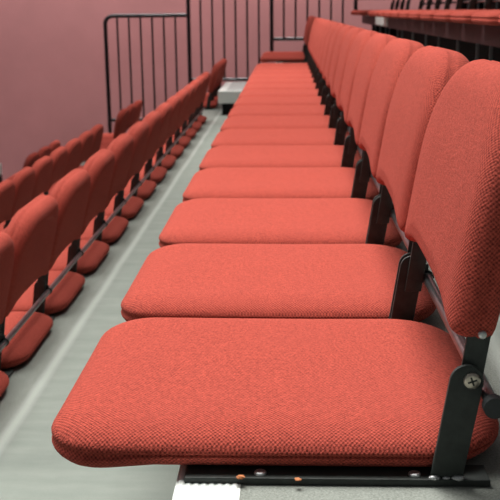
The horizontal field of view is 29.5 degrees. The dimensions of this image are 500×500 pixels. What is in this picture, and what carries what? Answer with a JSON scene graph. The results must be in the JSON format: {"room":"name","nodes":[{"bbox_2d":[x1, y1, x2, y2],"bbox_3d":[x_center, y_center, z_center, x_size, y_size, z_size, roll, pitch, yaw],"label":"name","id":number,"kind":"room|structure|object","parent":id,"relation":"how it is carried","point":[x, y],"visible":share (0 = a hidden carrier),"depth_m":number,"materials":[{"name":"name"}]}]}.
{"room":"auditorium","nodes":[
{"label":"auditorium","id":0,"kind":"room"},
{"bbox_2d":[0,103,227,499],"bbox_3d":[-0.373,-0.173,5.932,1.150,0.492,12.750,0,14,2],"label":"floor","id":1,"kind":"structure","parent":0,"point":[31,468],"depth_m":2.78,"materials":[{"name":"grey concrete"}]},
{"bbox_2d":[0,232,13,395],"bbox_3d":[-0.945,0.207,2.477,0.619,0.475,0.515,0,14,2],"label":"seat","id":2,"kind":"object","parent":1,"relation":"on","point":[6,242],"visible":1,"depth_m":2.57,"materials":[{"name":"red fabric"}]},
{"bbox_2d":[0,195,58,376],"bbox_3d":[-0.925,0.080,2.978,0.619,0.475,0.515,0,14,2],"label":"seat","id":3,"kind":"object","parent":1,"relation":"on","point":[32,230],"visible":0.87,"depth_m":2.88,"materials":[{"name":"red fabric"}]},
{"bbox_2d":[0,107,204,351],"bbox_3d":[-0.589,-0.497,5.754,0.025,0.034,7.285,0,14,2],"label":"rail","id":4,"kind":"object","parent":3,"relation":"attached to","point":[5,341],"visible":1,"depth_m":3.69,"materials":[{"name":"grey metal"}]},
{"bbox_2d":[12,168,90,319],"bbox_3d":[-0.904,-0.046,3.479,0.619,0.475,0.515,0,14,2],"label":"seat","id":5,"kind":"object","parent":1,"relation":"on","point":[71,193],"visible":0.68,"depth_m":3.38,"materials":[{"name":"red fabric"}]},
{"bbox_2d":[1,133,133,243],"bbox_3d":[-0.864,-0.300,4.481,0.619,0.475,0.515,0,14,2],"label":"seat","id":6,"kind":"object","parent":1,"relation":"on","point":[121,146],"visible":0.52,"depth_m":4.38,"materials":[{"name":"red fabric"}]},
{"bbox_2d":[49,149,114,277],"bbox_3d":[-0.884,-0.173,3.980,0.619,0.475,0.515,0,14,2],"label":"seat","id":7,"kind":"object","parent":1,"relation":"on","point":[100,166],"visible":0.51,"depth_m":3.88,"materials":[{"name":"red fabric"}]},
{"bbox_2d":[49,111,161,198],"bbox_3d":[-0.824,-0.553,5.483,0.619,0.475,0.514,0,14,2],"label":"seat","id":8,"kind":"object","parent":1,"relation":"on","point":[153,118],"visible":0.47,"depth_m":5.39,"materials":[{"name":"red fabric"}]},
{"bbox_2d":[96,121,148,218],"bbox_3d":[-0.844,-0.426,4.982,0.619,0.475,0.514,0,14,2],"label":"seat","id":9,"kind":"object","parent":1,"relation":"on","point":[139,131],"visible":0.44,"depth_m":4.88,"materials":[{"name":"red fabric"}]},
{"bbox_2d":[130,103,171,182],"bbox_3d":[-0.804,-0.679,5.984,0.619,0.475,0.514,0,14,2],"label":"seat","id":10,"kind":"object","parent":1,"relation":"on","point":[165,109],"visible":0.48,"depth_m":5.89,"materials":[{"name":"red fabric"}]},
{"bbox_2d":[144,95,180,168],"bbox_3d":[-0.784,-0.806,6.484,0.619,0.475,0.514,0,14,2],"label":"seat","id":11,"kind":"object","parent":1,"relation":"on","point":[169,160],"visible":0.42,"depth_m":6.39,"materials":[{"name":"red fabric"}]},
{"bbox_2d":[157,89,188,156],"bbox_3d":[-0.764,-0.932,6.985,0.619,0.475,0.514,0,14,2],"label":"seat","id":12,"kind":"object","parent":1,"relation":"on","point":[177,149],"visible":0.38,"depth_m":6.90,"materials":[{"name":"red fabric"}]},
{"bbox_2d":[165,84,194,146],"bbox_3d":[-0.744,-1.059,7.486,0.619,0.475,0.514,0,14,2],"label":"seat","id":13,"kind":"object","parent":1,"relation":"on","point":[184,140],"visible":0.38,"depth_m":7.41,"materials":[{"name":"red fabric"}]},
{"bbox_2d":[173,79,200,137],"bbox_3d":[-0.724,-1.185,7.987,0.619,0.475,0.514,0,14,2],"label":"seat","id":14,"kind":"object","parent":1,"relation":"on","point":[190,132],"visible":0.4,"depth_m":7.91,"materials":[{"name":"red fabric"}]},
{"bbox_2d":[181,75,205,130],"bbox_3d":[-0.704,-1.312,8.488,0.619,0.475,0.514,0,14,2],"label":"seat","id":15,"kind":"object","parent":1,"relation":"on","point":[196,125],"visible":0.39,"depth_m":8.40,"materials":[{"name":"red fabric"}]},
{"bbox_2d":[193,72,210,123],"bbox_3d":[-0.684,-1.438,8.989,0.619,0.475,0.514,0,14,2],"label":"seat","id":16,"kind":"object","parent":1,"relation":"on","point":[202,119],"visible":0.35,"depth_m":8.90,"materials":[{"name":"red fabric"}]},
{"bbox_2d":[203,63,220,109],"bbox_3d":[-0.625,-1.809,10.457,0.619,0.475,0.514,0,14,2],"label":"seat","id":17,"kind":"object","parent":1,"relation":"on","point":[210,103],"visible":0.7,"depth_m":10.24,"materials":[{"name":"red fabric"}]},
{"bbox_2d":[205,61,223,101],"bbox_3d":[-0.605,-1.936,10.957,0.619,0.475,0.514,0,14,2],"label":"seat","id":18,"kind":"object","parent":1,"relation":"on","point":[220,62],"visible":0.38,"depth_m":10.88,"materials":[{"name":"red fabric"}]},
{"bbox_2d":[206,58,226,96],"bbox_3d":[-0.585,-2.062,11.458,0.619,0.475,0.514,0,14,2],"label":"seat","id":19,"kind":"object","parent":1,"relation":"on","point":[223,59],"visible":0.2,"depth_m":11.36,"materials":[{"name":"red fabric"}]},
{"bbox_2d":[186,0,259,83],"bbox_3d":[-0.266,-2.663,11.734,1.029,1.499,0.049,0,14,2],"label":"guard rail","id":20,"kind":"object","parent":1,"relation":"on","point":[190,79],"visible":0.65,"depth_m":11.74,"materials":[{"name":"black metal"}]},
{"bbox_2d":[218,82,246,114],"bbox_3d":[-0.016,-1.645,10.243,0.570,0.248,1.250,0,14,2],"label":"step","id":21,"kind":"structure","parent":1,"relation":"on","point":[229,92],"depth_m":9.69,"materials":[{"name":"white concrete"}]},
{"bbox_2d":[0,0,456,180],"bbox_3d":[-0.910,-4.042,12.279,11.200,6.900,0.200,0,14,2],"label":"wall","id":22,"kind":"structure","parent":0,"point":[53,77],"depth_m":12.56,"materials":[{"name":"pink paint"}]},
{"bbox_2d":[172,131,499,499],"bbox_3d":[0.671,-0.648,5.770,1.150,0.492,12.750,0,14,2],"label":"platform","id":23,"kind":"structure","parent":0,"point":[490,458],"depth_m":1.11,"materials":[{"name":"grey concrete"}]},
{"bbox_2d":[51,59,499,486],"bbox_3d":[0.060,-0.015,1.314,0.619,0.475,0.515,0,14,2],"label":"seat","id":24,"kind":"object","parent":23,"relation":"on","point":[394,401],"visible":0.99,"depth_m":1.19,"materials":[{"name":"red fabric"}]},
{"bbox_2d":[236,475,245,478],"bbox_3d":[-0.011,0.268,1.121,0.010,0.004,0.007,-5,15,-16],"label":"screw","id":25,"kind":"object","parent":24,"relation":"attached to","point":[238,476],"visible":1,"depth_m":1.12,"materials":[{"name":"orange metal"}]},
{"bbox_2d":[238,21,334,98],"bbox_3d":[0.240,-1.154,5.822,0.619,0.475,0.514,0,14,2],"label":"seat","id":26,"kind":"object","parent":23,"relation":"on","point":[252,92],"visible":0.4,"depth_m":5.76,"materials":[{"name":"red fabric"}]},
{"bbox_2d":[242,20,330,90],"bbox_3d":[0.260,-1.281,6.323,0.619,0.475,0.514,0,14,2],"label":"seat","id":27,"kind":"object","parent":23,"relation":"on","point":[253,85],"visible":0.41,"depth_m":6.28,"materials":[{"name":"red fabric"}]},
{"bbox_2d":[245,20,327,84],"bbox_3d":[0.280,-1.407,6.824,0.619,0.475,0.514,0,14,2],"label":"seat","id":28,"kind":"object","parent":23,"relation":"on","point":[254,80],"visible":0.34,"depth_m":6.78,"materials":[{"name":"red fabric"}]},
{"bbox_2d":[251,18,321,74],"bbox_3d":[0.320,-1.660,7.825,0.619,0.475,0.514,0,14,2],"label":"seat","id":29,"kind":"object","parent":23,"relation":"on","point":[317,22],"visible":0.38,"depth_m":7.76,"materials":[{"name":"red fabric"}]},
{"bbox_2d":[255,17,317,67],"bbox_3d":[0.360,-1.913,8.827,0.619,0.475,0.514,0,14,2],"label":"seat","id":30,"kind":"object","parent":23,"relation":"on","point":[308,54],"visible":0.41,"depth_m":8.79,"materials":[{"name":"red fabric"}]},
{"bbox_2d":[261,16,311,56],"bbox_3d":[0.439,-2.411,10.796,0.619,0.475,0.514,0,14,2],"label":"seat","id":31,"kind":"object","parent":23,"relation":"on","point":[290,54],"visible":0.38,"depth_m":10.75,"materials":[{"name":"red fabric"}]},
{"bbox_2d":[227,24,346,117],"bbox_3d":[0.200,-0.901,4.820,0.619,0.475,0.514,0,14,2],"label":"seat","id":32,"kind":"object","parent":23,"relation":"on","point":[243,110],"visible":0.55,"depth_m":4.76,"materials":[{"name":"red fabric"}]},
{"bbox_2d":[254,18,319,70],"bbox_3d":[0.340,-1.787,8.326,0.619,0.475,0.514,0,14,2],"label":"seat","id":33,"kind":"object","parent":23,"relation":"on","point":[316,20],"visible":0.38,"depth_m":8.29,"materials":[{"name":"red fabric"}]},
{"bbox_2d":[263,16,310,53],"bbox_3d":[0.459,-2.537,11.296,0.619,0.475,0.514,0,14,2],"label":"seat","id":34,"kind":"object","parent":23,"relation":"on","point":[309,16],"visible":0.32,"depth_m":11.24,"materials":[{"name":"red fabric"}]},
{"bbox_2d":[220,25,354,130],"bbox_3d":[0.180,-0.775,4.319,0.619,0.475,0.515,0,14,2],"label":"seat","id":35,"kind":"object","parent":23,"relation":"on","point":[295,121],"visible":0.42,"depth_m":4.26,"materials":[{"name":"red fabric"}]},
{"bbox_2d":[248,19,326,79],"bbox_3d":[0.300,-1.534,7.324,0.619,0.475,0.514,0,14,2],"label":"seat","id":36,"kind":"object","parent":23,"relation":"on","point":[294,75],"visible":0.4,"depth_m":7.28,"materials":[{"name":"red fabric"}]},
{"bbox_2d":[233,22,342,107],"bbox_3d":[0.220,-1.028,5.321,0.619,0.475,0.514,0,14,2],"label":"seat","id":37,"kind":"object","parent":23,"relation":"on","point":[288,100],"visible":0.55,"depth_m":5.27,"materials":[{"name":"red fabric"}]},
{"bbox_2d":[199,30,377,170],"bbox_3d":[0.140,-0.522,3.317,0.619,0.475,0.515,0,14,2],"label":"seat","id":38,"kind":"object","parent":23,"relation":"on","point":[226,155],"visible":0.49,"depth_m":3.26,"materials":[{"name":"red fabric"}]},
{"bbox_2d":[211,27,365,147],"bbox_3d":[0.160,-0.648,3.818,0.619,0.475,0.515,0,14,2],"label":"seat","id":39,"kind":"object","parent":23,"relation":"on","point":[304,136],"visible":0.61,"depth_m":3.76,"materials":[{"name":"red fabric"}]},
{"bbox_2d":[260,16,316,62],"bbox_3d":[0.419,-2.284,10.295,0.619,0.475,0.514,0,14,2],"label":"seat","id":40,"kind":"object","parent":23,"relation":"on","point":[299,58],"visible":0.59,"depth_m":10.12,"materials":[{"name":"red fabric"}]},
{"bbox_2d":[183,33,396,201],"bbox_3d":[0.120,-0.395,2.817,0.619,0.475,0.515,0,14,2],"label":"seat","id":41,"kind":"object","parent":23,"relation":"on","point":[217,182],"visible":0.59,"depth_m":2.75,"materials":[{"name":"red fabric"}]},
{"bbox_2d":[159,38,424,247],"bbox_3d":[0.100,-0.269,2.316,0.619,0.475,0.515,0,14,2],"label":"seat","id":42,"kind":"object","parent":23,"relation":"on","point":[200,220],"visible":0.66,"depth_m":2.24,"materials":[{"name":"red fabric"}]},
{"bbox_2d":[121,46,468,321],"bbox_3d":[0.080,-0.142,1.815,0.619,0.475,0.515,0,14,2],"label":"seat","id":43,"kind":"object","parent":23,"relation":"on","point":[185,280],"visible":0.66,"depth_m":1.74,"materials":[{"name":"red fabric"}]},
{"bbox_2d":[334,101,499,418],"bbox_3d":[0.435,-0.845,5.091,0.025,0.034,8.320,0,14,2],"label":"rail","id":44,"kind":"object","parent":43,"relation":"attached to","point":[490,403],"visible":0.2,"depth_m":1.34,"materials":[{"name":"grey metal"}]},
{"bbox_2d":[270,0,343,51],"bbox_3d":[0.751,-3.124,11.515,1.029,1.499,0.049,0,14,2],"label":"guard rail","id":45,"kind":"object","parent":23,"relation":"on","point":[272,38],"visible":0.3,"depth_m":11.60,"materials":[{"name":"black metal"}]},
{"bbox_2d":[362,15,499,61],"bbox_3d":[1.716,-1.113,5.611,1.150,0.492,12.750,0,14,2],"label":"floor","id":46,"kind":"structure","parent":0,"point":[474,41],"depth_m":6.42,"materials":[{"name":"grey carpet"}]},
{"bbox_2d":[354,0,357,9],"bbox_3d":[1.773,-3.603,11.415,1.029,1.499,0.049,0,14,2],"label":"guard rail","id":47,"kind":"object","parent":46,"relation":"on","point":[355,1],"visible":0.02,"depth_m":11.57,"materials":[{"name":"black metal"}]},
{"bbox_2d":[351,0,395,14],"bbox_3d":[1.504,-3.002,11.137,0.619,0.475,0.514,0,14,2],"label":"seat","id":48,"kind":"object","parent":46,"relation":"on","point":[393,2],"visible":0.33,"depth_m":11.38,"materials":[{"name":"red fabric"}]},
{"bbox_2d":[353,0,402,14],"bbox_3d":[1.484,-2.875,10.636,0.619,0.475,0.514,0,14,2],"label":"seat","id":49,"kind":"object","parent":46,"relation":"on","point":[398,1],"visible":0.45,"depth_m":10.88,"materials":[{"name":"red fabric"}]},
{"bbox_2d":[375,17,387,25],"bbox_3d":[1.280,-2.236,9.267,0.012,0.086,1.150,0,14,2],"label":"plate","id":50,"kind":"object","parent":46,"relation":"attached to","point":[383,21],"visible":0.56,"depth_m":9.18,"materials":[{"name":"white plastic"}]},
{"bbox_2d":[357,0,410,15],"bbox_3d":[1.463,-2.749,10.136,0.619,0.475,0.514,0,14,2],"label":"seat","id":51,"kind":"object","parent":46,"relation":"on","point":[361,12],"visible":0.51,"depth_m":9.98,"materials":[{"name":"red fabric"}]},
{"bbox_2d":[368,0,427,15],"bbox_3d":[1.405,-2.378,8.668,0.619,0.475,0.514,0,14,2],"label":"seat","id":52,"kind":"object","parent":46,"relation":"on","point":[421,3],"visible":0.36,"depth_m":8.92,"materials":[{"name":"red fabric"}]},
{"bbox_2d":[373,0,435,16],"bbox_3d":[1.385,-2.251,8.167,0.619,0.475,0.514,0,14,2],"label":"seat","id":53,"kind":"object","parent":46,"relation":"on","point":[429,2],"visible":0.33,"depth_m":8.41,"materials":[{"name":"red fabric"}]},
{"bbox_2d":[378,0,445,16],"bbox_3d":[1.365,-2.125,7.666,0.619,0.475,0.514,0,14,2],"label":"seat","id":54,"kind":"object","parent":46,"relation":"on","point":[438,2],"visible":0.28,"depth_m":7.91,"materials":[{"name":"red fabric"}]},
{"bbox_2d":[384,0,456,17],"bbox_3d":[1.345,-1.998,7.165,0.619,0.475,0.514,0,14,2],"label":"seat","id":55,"kind":"object","parent":46,"relation":"on","point":[387,14],"visible":0.28,"depth_m":7.36,"materials":[{"name":"red fabric"}]},
{"bbox_2d":[391,0,469,17],"bbox_3d":[1.325,-1.872,6.664,0.619,0.475,0.514,0,14,2],"label":"seat","id":56,"kind":"object","parent":46,"relation":"on","point":[395,14],"visible":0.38,"depth_m":6.83,"materials":[{"name":"red fabric"}]},
{"bbox_2d":[420,10,443,20],"bbox_3d":[1.264,-1.492,5.162,0.619,0.475,0.514,0,14,2],"label":"seat","id":57,"kind":"object","parent":46,"relation":"on","point":[426,15],"visible":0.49,"depth_m":5.12,"materials":[{"name":"red fabric"}]},
{"bbox_2d":[399,0,485,18],"bbox_3d":[1.304,-1.745,6.163,0.619,0.475,0.514,0,14,2],"label":"seat","id":58,"kind":"object","parent":46,"relation":"on","point":[404,14],"visible":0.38,"depth_m":6.31,"materials":[{"name":"red fabric"}]},
{"bbox_2d":[434,10,461,21],"bbox_3d":[1.244,-1.366,4.661,0.619,0.475,0.514,0,14,2],"label":"seat","id":59,"kind":"object","parent":46,"relation":"on","point":[441,16],"visible":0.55,"depth_m":4.62,"materials":[{"name":"red fabric"}]},
{"bbox_2d":[409,0,499,19],"bbox_3d":[1.284,-1.619,5.663,0.619,0.475,0.514,0,14,2],"label":"seat","id":60,"kind":"object","parent":46,"relation":"on","point":[415,15],"visible":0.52,"depth_m":5.76,"materials":[{"name":"red fabric"}]},
{"bbox_2d":[424,0,499,4],"bbox_3d":[1.520,-1.563,5.934,0.025,0.034,6.251,0,14,2],"label":"rail","id":61,"kind":"object","parent":46,"relation":"on","point":[464,1],"visible":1,"depth_m":6.86,"materials":[{"name":"grey metal"}]},
{"bbox_2d":[450,10,484,23],"bbox_3d":[1.224,-1.239,4.160,0.619,0.475,0.515,0,14,2],"label":"seat","id":62,"kind":"object","parent":46,"relation":"on","point":[464,16],"visible":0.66,"depth_m":4.11,"materials":[{"name":"red fabric"}]},
{"bbox_2d":[471,10,499,25],"bbox_3d":[1.204,-1.113,3.659,0.619,0.475,0.515,0,14,2],"label":"seat","id":63,"kind":"object","parent":46,"relation":"on","point":[487,17],"visible":0.98,"depth_m":3.63,"materials":[{"name":"red fabric"}]},
{"bbox_2d":[461,0,499,9],"bbox_3d":[2.760,-1.599,5.447,1.150,0.492,12.750,0,14,2],"label":"floor","id":64,"kind":"structure","parent":0,"point":[495,5],"depth_m":11.60,"materials":[{"name":"grey carpet"}]},
{"bbox_3d":[-1.418,0.302,6.094,1.150,0.492,12.750,0,14,2],"label":"floor","id":65,"kind":"structure","parent":0,"visible":0},
{"bbox_2d":[0,179,14,228],"bbox_3d":[-1.849,-0.204,6.145,0.619,0.475,0.514,0,14,2],"label":"seat","id":66,"kind":"object","parent":65,"relation":"on","point":[7,187],"visible":0.65,"depth_m":6.13,"materials":[{"name":"red fabric"}]},
{"bbox_2d":[0,167,34,231],"bbox_3d":[-1.829,-0.331,6.646,0.619,0.475,0.514,0,14,2],"label":"seat","id":67,"kind":"object","parent":65,"relation":"on","point":[24,180],"visible":0.49,"depth_m":6.52,"materials":[{"name":"red fabric"}]},
{"bbox_2d":[4,156,52,221],"bbox_3d":[-1.809,-0.457,7.147,0.619,0.475,0.514,0,14,2],"label":"seat","id":68,"kind":"object","parent":65,"relation":"on","point":[42,167],"visible":0.34,"depth_m":7.02,"materials":[{"name":"red fabric"}]},
{"bbox_2d":[22,146,67,207],"bbox_3d":[-1.789,-0.584,7.648,0.619,0.475,0.514,0,14,2],"label":"seat","id":69,"kind":"object","parent":65,"relation":"on","point":[59,156],"visible":0.34,"depth_m":7.51,"materials":[{"name":"red fabric"}]},
{"bbox_2d":[40,138,80,194],"bbox_3d":[-1.769,-0.710,8.149,0.619,0.475,0.514,0,14,2],"label":"seat","id":70,"kind":"object","parent":65,"relation":"on","point":[73,146],"visible":0.29,"depth_m":8.02,"materials":[{"name":"red fabric"}]},
{"bbox_2d":[55,131,92,183],"bbox_3d":[-1.748,-0.837,8.650,0.619,0.475,0.514,0,14,2],"label":"seat","id":71,"kind":"object","parent":65,"relation":"on","point":[86,138],"visible":0.33,"depth_m":8.51,"materials":[{"name":"red fabric"}]},
{"bbox_2d":[69,124,103,172],"bbox_3d":[-1.728,-0.963,9.151,0.619,0.475,0.514,0,14,2],"label":"seat","id":72,"kind":"object","parent":65,"relation":"on","point":[97,130],"visible":0.35,"depth_m":9.02,"materials":[{"name":"red fabric"}]},
{"bbox_2d":[100,108,128,149],"bbox_3d":[-1.670,-1.334,10.618,0.619,0.475,0.514,0,14,2],"label":"seat","id":73,"kind":"object","parent":65,"relation":"on","point":[121,120],"visible":0.48,"depth_m":10.40,"materials":[{"name":"red fabric"}]},
{"bbox_2d":[101,104,135,144],"bbox_3d":[-1.650,-1.461,11.119,0.619,0.475,0.514,0,14,2],"label":"seat","id":74,"kind":"object","parent":65,"relation":"on","point":[132,107],"visible":0.39,"depth_m":11.01,"materials":[{"name":"red fabric"}]},
{"bbox_2d":[102,100,142,138],"bbox_3d":[-1.630,-1.587,11.620,0.619,0.475,0.514,0,14,2],"label":"seat","id":75,"kind":"object","parent":65,"relation":"on","point":[138,103],"visible":0.3,"depth_m":11.51,"materials":[{"name":"red fabric"}]},
{"bbox_2d":[103,13,186,132],"bbox_3d":[-1.288,-2.174,11.837,1.029,1.499,0.049,0,14,2],"label":"guard rail","id":76,"kind":"object","parent":65,"relation":"on","point":[154,15],"visible":0.8,"depth_m":11.77,"materials":[{"name":"black metal"}]},
{"bbox_3d":[-2.462,0.777,6.256,1.150,0.492,12.750,0,14,2],"label":"floor","id":77,"kind":"structure","parent":0,"visible":0},
{"bbox_2d":[0,163,1,181],"bbox_3d":[-3.034,-0.729,10.404,0.595,0.414,0.240,0,14,2],"label":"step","id":78,"kind":"structure","parent":77,"relation":"on","point":[0,163],"depth_m":10.44,"materials":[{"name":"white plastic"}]},
{"bbox_2d":[8,146,50,179],"bbox_3d":[-2.694,-0.986,11.281,0.619,0.475,0.514,0,14,2],"label":"seat","id":79,"kind":"object","parent":77,"relation":"on","point":[45,151],"visible":0.14,"depth_m":11.13,"materials":[{"name":"red fabric"}]},
{"bbox_2d":[23,152,39,168],"bbox_3d":[-2.714,-0.859,10.780,0.619,0.475,0.514,0,14,2],"label":"seat","id":80,"kind":"object","parent":77,"relation":"on","point":[32,158],"visible":0.22,"depth_m":10.58,"materials":[{"name":"red fabric"}]},
{"bbox_2d":[7,140,60,178],"bbox_3d":[-2.674,-1.112,11.782,0.619,0.475,0.514,0,14,2],"label":"seat","id":81,"kind":"object","parent":77,"relation":"on","point":[54,145],"visible":0.17,"depth_m":11.62,"materials":[{"name":"red fabric"}]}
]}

